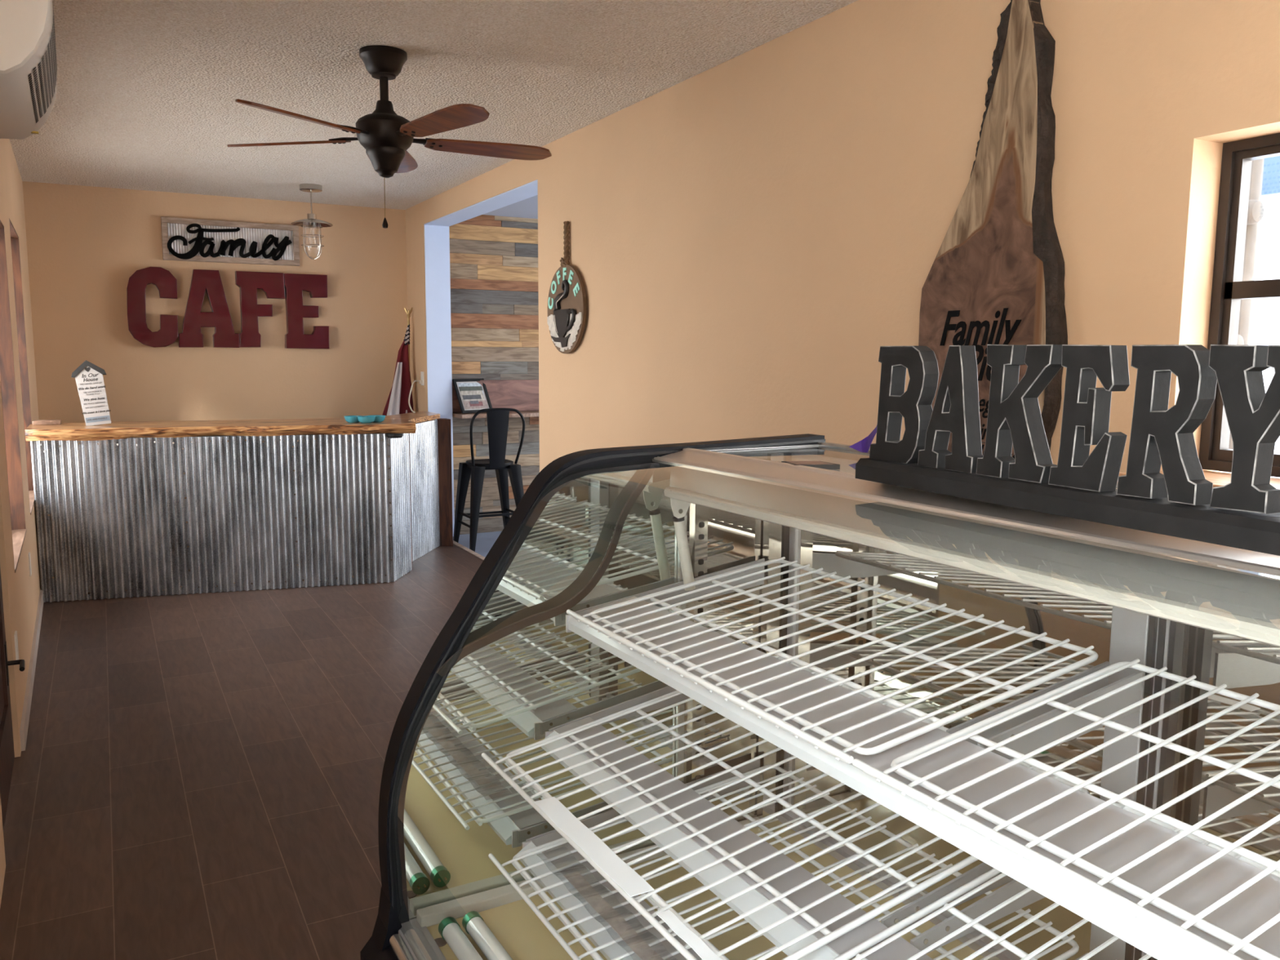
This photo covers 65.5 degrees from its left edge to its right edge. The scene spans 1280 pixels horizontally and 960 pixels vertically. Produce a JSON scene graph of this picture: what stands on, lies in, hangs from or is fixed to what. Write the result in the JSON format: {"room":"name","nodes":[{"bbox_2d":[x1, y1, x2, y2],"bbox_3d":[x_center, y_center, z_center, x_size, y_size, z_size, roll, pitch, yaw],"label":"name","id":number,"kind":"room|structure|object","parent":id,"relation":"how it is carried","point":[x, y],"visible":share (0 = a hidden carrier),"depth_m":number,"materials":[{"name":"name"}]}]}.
{"room":"food shop","nodes":[
{"label":"food shop","id":0,"kind":"room"},
{"bbox_2d":[0,138,40,906],"bbox_3d":[-2.047,-0.222,2.862,0.200,2.860,11.596,-4,8,-29],"label":"wall","id":1,"kind":"structure","parent":0,"point":[20,591],"depth_m":5.07,"materials":[{"name":"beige paint"}]},
{"bbox_2d":[0,568,24,831],"bbox_3d":[-2.264,0.102,3.319,0.249,2.100,0.960,-4,8,-28],"label":"door","id":2,"kind":"structure","parent":1,"relation":"in","point":[6,742],"depth_m":3.69,"materials":[{"name":"brown wood"}]},
{"bbox_2d":[0,220,26,573],"bbox_3d":[-3.009,-0.435,4.568,0.193,1.555,1.134,-4,8,-29],"label":"window","id":3,"kind":"structure","parent":1,"relation":"in","point":[19,530],"depth_m":5.08,"materials":[{"name":"red wood"}]},
{"bbox_2d":[13,631,18,660],"bbox_3d":[-2.515,0.673,4.012,0.007,0.116,0.070,-4,8,-29],"label":"outlet cover","id":4,"kind":"object","parent":1,"relation":"attached to","point":[15,632],"visible":0.79,"depth_m":3.98,"materials":[{"name":"white plastic"}]},
{"bbox_2d":[8,217,34,515],"bbox_3d":[-3.841,-0.680,6.026,0.193,1.665,1.084,-4,8,-29],"label":"window","id":5,"kind":"structure","parent":1,"relation":"in","point":[14,237],"depth_m":6.49,"materials":[{"name":"red wood"}]},
{"bbox_2d":[0,0,57,139],"bbox_3d":[-1.731,-1.218,2.671,0.289,0.443,0.900,-4,8,-28],"label":"air conditioner","id":6,"kind":"object","parent":1,"relation":"attached to","point":[28,49],"visible":1,"depth_m":2.44,"materials":[{"name":"grey plastic"}]},
{"bbox_2d":[27,552,31,576],"bbox_3d":[-3.241,0.448,5.284,0.007,0.116,0.070,-4,8,-29],"label":"outlet cover","id":7,"kind":"object","parent":1,"relation":"attached to","point":[28,554],"visible":1,"depth_m":5.26,"materials":[{"name":"white plastic"}]},
{"bbox_2d":[19,590,43,751],"bbox_3d":[-3.116,0.886,5.117,0.014,0.085,2.691,-4,8,-29],"label":"baseboard","id":8,"kind":"structure","parent":1,"relation":"attached to","point":[30,679],"depth_m":4.64,"materials":[{"name":"beige wood"}]},
{"bbox_2d":[22,181,407,422],"bbox_3d":[-3.551,-0.939,8.476,3.140,2.860,0.200,-4,8,-28],"label":"wall","id":9,"kind":"structure","parent":0,"point":[85,244],"depth_m":8.27,"materials":[{"name":"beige paint"}]},
{"bbox_2d":[126,266,177,346],"bbox_3d":[-3.939,-1.395,8.038,0.372,0.639,0.085,-4,8,-28],"label":"letter","id":10,"kind":"object","parent":9,"relation":"attached to","point":[164,281],"visible":1,"depth_m":7.99,"materials":[{"name":"red metal"}]},
{"bbox_2d":[178,269,239,347],"bbox_3d":[-3.576,-1.415,8.232,0.463,0.632,0.085,-4,8,-28],"label":"letter","id":11,"kind":"object","parent":9,"relation":"attached to","point":[202,281],"visible":1,"depth_m":8.19,"materials":[{"name":"red metal"}]},
{"bbox_2d":[160,217,299,266],"bbox_3d":[-3.393,-1.980,8.281,1.061,0.338,0.051,-4,8,-28],"label":"wall sign","id":12,"kind":"object","parent":9,"relation":"attached to","point":[184,239],"visible":1,"depth_m":8.26,"materials":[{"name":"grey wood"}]},
{"bbox_2d":[235,271,284,346],"bbox_3d":[-3.210,-1.441,8.428,0.382,0.628,0.085,-4,8,-28],"label":"letter","id":13,"kind":"object","parent":9,"relation":"attached to","point":[272,284],"visible":1,"depth_m":8.36,"materials":[{"name":"red metal"}]},
{"bbox_2d":[283,273,328,348],"bbox_3d":[-2.887,-1.456,8.602,0.362,0.634,0.085,-4,8,-28],"label":"letter","id":14,"kind":"object","parent":9,"relation":"attached to","point":[316,285],"visible":1,"depth_m":8.55,"materials":[{"name":"red metal"}]},
{"bbox_2d":[0,544,483,959],"bbox_3d":[-0.820,1.165,3.594,3.220,0.060,11.390,-4,8,-28],"label":"floor","id":15,"kind":"structure","parent":0,"point":[197,776],"depth_m":3.81,"materials":[{"name":"brown wood"}]},
{"bbox_2d":[25,417,416,602],"bbox_3d":[-2.789,0.165,6.797,2.441,1.100,0.777,-3,8,-22],"label":"counter","id":16,"kind":"object","parent":15,"relation":"on","point":[138,508],"depth_m":6.52,"materials":[{"name":"metal"}]},
{"bbox_2d":[31,419,61,425],"bbox_3d":[-3.904,-0.380,6.546,0.160,0.027,0.100,-4,8,-28],"label":"wood block","id":17,"kind":"object","parent":16,"relation":"on","point":[40,422],"visible":1,"depth_m":6.51,"materials":[{"name":"beige wood"}]},
{"bbox_2d":[71,360,111,426],"bbox_3d":[-3.576,-0.566,6.480,0.214,0.428,0.071,-4,8,-28],"label":"plaque","id":18,"kind":"object","parent":16,"relation":"on","point":[88,376],"visible":1,"depth_m":6.47,"materials":[{"name":"white paint"}]},
{"bbox_2d":[25,417,416,441],"bbox_3d":[-2.786,-0.344,6.733,2.441,0.076,0.776,-3,8,-22],"label":"countertop","id":19,"kind":"structure","parent":16,"relation":"on","point":[327,426],"depth_m":6.53,"materials":[{"name":"brown wood"}]},
{"bbox_2d":[343,414,386,422],"bbox_3d":[-1.905,-0.422,6.908,0.285,0.046,0.185,-4,8,-28],"label":"dish","id":20,"kind":"object","parent":16,"relation":"on","point":[375,418],"visible":1,"depth_m":6.86,"materials":[{"name":"teal ceramic"}]},
{"bbox_2d":[343,415,363,422],"bbox_3d":[-1.986,-0.421,6.896,0.130,0.046,0.130,-4,8,-28],"label":"bowl","id":21,"kind":"object","parent":20,"relation":"on","point":[349,419],"depth_m":6.85,"materials":[{"name":"teal ceramic"}]},
{"bbox_2d":[357,415,375,422],"bbox_3d":[-1.894,-0.418,6.883,0.130,0.046,0.130,-4,8,-28],"label":"bowl","id":22,"kind":"object","parent":20,"relation":"on","point":[362,419],"depth_m":6.84,"materials":[{"name":"teal ceramic"}]},
{"bbox_2d":[366,414,386,422],"bbox_3d":[-1.845,-0.428,6.960,0.130,0.046,0.130,-4,8,-28],"label":"bowl","id":23,"kind":"object","parent":20,"relation":"on","point":[377,418],"depth_m":6.92,"materials":[{"name":"teal ceramic"}]},
{"bbox_2d":[382,306,413,415],"bbox_3d":[-2.139,-0.530,8.795,0.212,1.986,0.452,4,8,28],"label":"flag","id":24,"kind":"object","parent":15,"relation":"on","point":[397,403],"visible":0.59,"depth_m":8.83,"materials":[{"name":"red fabric"}]},
{"bbox_2d":[385,411,453,567],"bbox_3d":[-1.788,0.036,7.887,0.407,1.095,1.221,1,7,9],"label":"counter","id":25,"kind":"object","parent":15,"relation":"on","point":[430,446],"visible":0.82,"depth_m":7.95,"materials":[{"name":"metal"}]},
{"bbox_2d":[385,411,439,422],"bbox_3d":[-1.828,-0.489,7.821,0.385,0.037,1.246,1,7,4],"label":"countertop","id":26,"kind":"structure","parent":25,"relation":"on","point":[420,416],"depth_m":7.75,"materials":[{"name":"brown wood"}]},
{"bbox_2d":[408,380,422,413],"bbox_3d":[-1.921,-0.712,8.420,0.103,0.248,0.703,0,7,-7],"label":"power cord","id":27,"kind":"object","parent":25,"relation":"on","point":[414,381],"visible":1,"depth_m":8.60,"materials":[{"name":"beige plastic"}]},
{"bbox_2d":[360,433,1279,959],"bbox_3d":[0.360,0.727,1.227,0.978,1.415,1.740,-4,8,-29],"label":"display case","id":28,"kind":"object","parent":15,"relation":"on","point":[508,670],"visible":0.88,"depth_m":1.61,"materials":[{"name":"black metal"}]},
{"bbox_2d":[434,937,446,946],"bbox_3d":[-0.340,0.784,1.687,0.025,0.002,0.025,-4,8,-28],"label":"plug","id":29,"kind":"object","parent":28,"relation":"on","point":[440,942],"visible":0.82,"depth_m":1.69,"materials":[{"name":"brown"}]},
{"bbox_2d":[438,916,483,959],"bbox_3d":[-0.174,0.798,1.440,0.034,0.034,0.628,-4,8,-30],"label":"fluorescent tube","id":30,"kind":"object","parent":28,"relation":"on","point":[450,930],"visible":1,"depth_m":1.64,"materials":[{"name":"white glass"}]},
{"bbox_2d":[462,911,512,959],"bbox_3d":[-0.136,0.795,1.457,0.034,0.034,0.628,-4,8,-30],"label":"fluorescent tube","id":31,"kind":"object","parent":28,"relation":"on","point":[473,922],"visible":1,"depth_m":1.65,"materials":[{"name":"white glass"}]},
{"bbox_2d":[403,472,677,919],"bbox_3d":[-0.176,0.381,1.831,0.581,0.825,0.006,-4,8,-29],"label":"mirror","id":32,"kind":"object","parent":28,"relation":"on","point":[499,698],"depth_m":1.80,"materials":[{"name":"clear glass"}]},
{"bbox_2d":[517,831,702,959],"bbox_3d":[0.213,0.760,1.146,0.136,0.040,1.596,-4,8,-28],"label":"light","id":33,"kind":"object","parent":28,"relation":"attached to","point":[664,948],"depth_m":1.62,"materials":[{"name":"grey"}]},
{"bbox_2d":[707,940,728,959],"bbox_3d":[0.100,0.775,1.617,0.072,0.001,0.081,-4,8,-28],"label":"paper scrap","id":34,"kind":"object","parent":28,"relation":"on","point":[708,940],"visible":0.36,"depth_m":1.64,"materials":[{"name":"white"}]},
{"bbox_2d":[541,716,933,959],"bbox_3d":[0.254,0.555,1.143,0.134,0.046,1.596,-4,8,-28],"label":"light","id":35,"kind":"object","parent":28,"relation":"attached to","point":[900,948],"depth_m":1.36,"materials":[{"name":"grey"}]},
{"bbox_2d":[488,764,1079,959],"bbox_3d":[0.183,0.662,1.571,0.610,0.071,0.743,-4,8,-29],"label":"wire shelf","id":36,"kind":"object","parent":28,"relation":"attached to","point":[579,937],"visible":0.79,"depth_m":1.62,"materials":[{"name":"white metal"}]},
{"bbox_3d":[0.042,0.691,1.388,0.072,0.005,0.801,-4,8,-28],"label":"plastic sleeve","id":37,"kind":"object","parent":36,"relation":"on","visible":0},
{"bbox_2d":[564,871,663,959],"bbox_3d":[0.057,0.699,1.363,0.026,0.003,0.700,-4,8,-29],"label":"strip","id":38,"kind":"object","parent":37,"relation":"in","point":[615,921],"visible":1,"depth_m":1.53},
{"bbox_2d":[481,655,1089,959],"bbox_3d":[0.179,0.455,1.542,0.621,0.110,0.743,-4,8,-29],"label":"wire shelf","id":39,"kind":"object","parent":28,"relation":"on","point":[829,935],"depth_m":1.39,"materials":[{"name":"white metal"}]},
{"bbox_2d":[781,461,839,469],"bbox_3d":[0.283,-0.025,1.653,0.083,0.009,0.059,-1,7,-7],"label":"coaster","id":40,"kind":"object","parent":28,"relation":"on","point":[821,464],"visible":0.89,"depth_m":1.63,"materials":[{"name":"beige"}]},
{"bbox_2d":[786,461,835,464],"bbox_3d":[0.283,-0.029,1.653,0.070,0.001,0.049,-1,7,-7],"label":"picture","id":41,"kind":"object","parent":40,"relation":"on","point":[788,462],"depth_m":1.64},
{"bbox_2d":[566,556,1097,764],"bbox_3d":[0.252,0.238,1.555,0.458,0.073,0.743,-4,8,-29],"label":"wire shelf","id":42,"kind":"object","parent":28,"relation":"attached to","point":[936,722],"visible":1,"depth_m":1.45,"materials":[{"name":"white metal"}]},
{"bbox_2d":[848,426,876,452],"bbox_3d":[0.418,-0.084,1.819,0.019,0.070,0.086,-4,8,-28],"label":"ribbon","id":43,"kind":"object","parent":28,"relation":"on","point":[863,446],"visible":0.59,"depth_m":1.83,"materials":[{"name":"purple fabric"}]},
{"bbox_2d":[565,595,1279,959],"bbox_3d":[0.320,0.337,1.152,0.175,0.051,1.597,-4,8,-28],"label":"light","id":44,"kind":"object","parent":28,"relation":"attached to","point":[1249,910],"depth_m":1.04,"materials":[{"name":"grey"}]},
{"bbox_2d":[831,802,1279,959],"bbox_3d":[0.549,0.539,0.894,0.621,0.110,0.743,-4,8,-29],"label":"wire shelf","id":45,"kind":"object","parent":28,"relation":"on","point":[855,951],"visible":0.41,"depth_m":1.15,"materials":[{"name":"white metal"}]},
{"bbox_2d":[852,658,1279,959],"bbox_3d":[0.622,0.322,0.907,0.458,0.073,0.743,-4,8,-29],"label":"wire shelf","id":46,"kind":"object","parent":28,"relation":"attached to","point":[1137,910],"visible":1,"depth_m":1.01,"materials":[{"name":"white metal"}]},
{"bbox_2d":[855,344,1279,555],"bbox_3d":[0.476,-0.062,1.149,0.072,0.189,0.625,-3,8,-25],"label":"sign","id":47,"kind":"object","parent":28,"relation":"on","point":[1244,513],"visible":1,"depth_m":1.08,"materials":[{"name":"grey paint"}]},
{"bbox_2d":[8,0,857,209],"bbox_3d":[-0.718,-1.757,3.271,3.410,0.100,11.790,-4,8,-28],"label":"ceiling","id":48,"kind":"structure","parent":0,"point":[147,91],"depth_m":4.63,"materials":[{"name":"white paint"}]},
{"bbox_2d":[290,183,333,259],"bbox_3d":[-2.539,-1.993,7.698,0.310,0.560,0.310,-4,8,-28],"label":"pendant lamp","id":49,"kind":"object","parent":48,"relation":"hanging from","point":[311,221],"visible":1,"depth_m":7.67,"materials":[{"name":"silver metal"}]},
{"bbox_2d":[306,213,316,227],"bbox_3d":[-2.539,-2.006,7.696,0.076,0.105,0.076,-4,8,-28],"label":"socket","id":50,"kind":"object","parent":49,"relation":"attached to","point":[308,215],"depth_m":7.67,"materials":[{"name":"silver metal"}]},
{"bbox_2d":[226,44,551,228],"bbox_3d":[-1.045,-1.469,4.321,1.403,0.737,1.444,-4,8,-28],"label":"ceiling fan","id":51,"kind":"object","parent":48,"relation":"hanging from","point":[386,136],"visible":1,"depth_m":4.23,"materials":[{"name":"brown wood"}]},
{"bbox_2d":[457,531,501,557],"bbox_3d":[1.134,0.710,7.638,4.080,0.055,5.300,-4,8,-28],"label":"floor","id":52,"kind":"structure","parent":0,"point":[485,541],"depth_m":8.70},
{"bbox_2d":[453,408,524,551],"bbox_3d":[-1.274,-0.031,8.443,0.515,1.182,0.478,-4,8,-28],"label":"bar stool","id":53,"kind":"object","parent":52,"relation":"on","point":[497,418],"visible":0.95,"depth_m":8.27,"materials":[{"name":"black metal"}]},
{"bbox_2d":[448,214,539,534],"bbox_3d":[-0.079,-1.014,9.685,3.656,2.848,0.026,-4,8,-28],"label":"wall","id":54,"kind":"structure","parent":0,"point":[507,246],"depth_m":8.97,"materials":[{"name":"wood"}]},
{"bbox_2d":[451,263,538,466],"bbox_3d":[-0.105,-1.021,9.742,3.690,2.850,0.100,-4,8,-28],"label":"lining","id":55,"kind":"object","parent":54,"relation":"attached to","point":[468,264],"depth_m":8.98,"materials":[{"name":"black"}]},
{"bbox_2d":[452,379,538,418],"bbox_3d":[-0.004,-0.805,9.558,3.630,0.323,0.310,-4,8,-28],"label":"wall shelf","id":56,"kind":"object","parent":54,"relation":"attached to","point":[522,395],"visible":0.26,"depth_m":9.06,"materials":[{"name":"red wood"}]},
{"bbox_2d":[452,378,492,413],"bbox_3d":[-1.484,-0.749,8.838,0.350,0.302,0.126,-7,10,-44],"label":"photo frame","id":57,"kind":"object","parent":56,"relation":"on","point":[472,397],"visible":0.94,"depth_m":8.83,"materials":[{"name":"black"}]},
{"bbox_2d":[457,382,488,408],"bbox_3d":[-1.484,-0.748,8.838,0.278,0.228,0.146,-4,8,-28],"label":"photo","id":58,"kind":"object","parent":57,"relation":"attached to","point":[469,395],"depth_m":8.83},
{"bbox_2d":[483,195,537,218],"bbox_3d":[1.212,-2.200,7.361,3.890,0.100,5.400,-4,8,-28],"label":"ceiling","id":59,"kind":"structure","parent":0,"point":[528,207],"depth_m":8.51,"materials":[{"name":"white paint"}]},
{"bbox_2d":[404,0,1279,478],"bbox_3d":[0.629,-0.356,4.299,0.220,2.920,11.590,-4,8,-28],"label":"wall","id":60,"kind":"structure","parent":0,"point":[748,234],"depth_m":3.75,"materials":[{"name":"beige paint"}]},
{"bbox_2d":[420,371,424,385],"bbox_3d":[-1.912,-0.892,8.742,0.008,0.120,0.080,-4,8,-28],"label":"wall outlet","id":61,"kind":"object","parent":60,"relation":"attached to","point":[422,375],"visible":1,"depth_m":8.72,"materials":[{"name":"white plastic"}]},
{"bbox_2d":[424,224,454,536],"bbox_3d":[-1.153,-0.691,7.597,0.218,2.718,2.523,-4,8,-28],"label":"trim","id":62,"kind":"structure","parent":60,"relation":"attached to","point":[437,237],"depth_m":8.63,"materials":[{"name":"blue paint"}]},
{"bbox_2d":[453,540,484,559],"bbox_3d":[-1.218,0.623,7.730,0.045,0.036,2.512,-4,8,-28],"label":"trim","id":63,"kind":"structure","parent":60,"relation":"attached to","point":[455,543],"depth_m":8.01,"materials":[{"name":"brown wood"}]},
{"bbox_2d":[424,179,537,226],"bbox_3d":[-1.145,-2.042,7.427,0.218,0.007,2.524,-4,8,-28],"label":"trim","id":64,"kind":"structure","parent":60,"relation":"attached to","point":[528,190],"depth_m":7.34,"materials":[{"name":"blue paint"}]},
{"bbox_2d":[546,221,586,353],"bbox_3d":[-0.450,-1.143,5.914,0.067,0.777,0.524,-4,8,-28],"label":"coffee sign","id":65,"kind":"object","parent":60,"relation":"attached to","point":[566,300],"visible":1,"depth_m":5.88,"materials":[{"name":"wood"}]},
{"bbox_2d":[918,0,1067,459],"bbox_3d":[1.092,-0.592,3.105,0.056,1.721,0.554,-4,8,-28],"label":"wood slab","id":66,"kind":"object","parent":60,"relation":"attached to","point":[996,276],"visible":0.43,"depth_m":2.99,"materials":[{"name":"brown wood"}]},
{"bbox_2d":[1118,470,1279,488],"bbox_3d":[2.056,0.149,1.434,0.275,0.027,2.880,-4,8,-28],"label":"trim","id":67,"kind":"structure","parent":60,"relation":"attached to","point":[1217,478],"depth_m":2.50,"materials":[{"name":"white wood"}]},
{"bbox_2d":[1199,133,1279,477],"bbox_3d":[2.224,-0.296,1.424,0.070,0.855,2.843,-4,8,-28],"label":"window","id":68,"kind":"structure","parent":60,"relation":"in","point":[1228,288],"depth_m":2.61,"materials":[{"name":"brown wood"}]},
{"bbox_2d":[1248,193,1279,477],"bbox_3d":[2.431,-0.418,5.076,3.690,2.850,0.150,-4,8,-28],"label":"wall","id":69,"kind":"structure","parent":0,"point":[1264,330],"depth_m":5.44,"materials":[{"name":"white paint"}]},
{"label":"outside","id":70,"kind":"structure","parent":0,"visible":0},
{"bbox_3d":[-1.198,1.632,2.424,80.000,0.100,55.000,-4,8,-28],"label":"ground","id":71,"kind":"structure","parent":70,"visible":0},
{"bbox_2d":[1221,158,1264,472],"bbox_3d":[2.401,-0.307,4.793,0.162,3.200,1.040,-4,8,-28],"label":"frame","id":72,"kind":"object","parent":71,"relation":"on","point":[1255,212],"visible":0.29,"depth_m":4.29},
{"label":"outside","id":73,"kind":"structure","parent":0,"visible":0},
{"bbox_2d":[1261,155,1279,195],"bbox_3d":[2.468,-1.376,4.886,0.100,2.100,1.300,-4,8,-28],"label":"sign board","id":74,"kind":"object","parent":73,"point":[1271,171],"visible":0.02,"depth_m":4.38,"materials":[{"name":"blue"}]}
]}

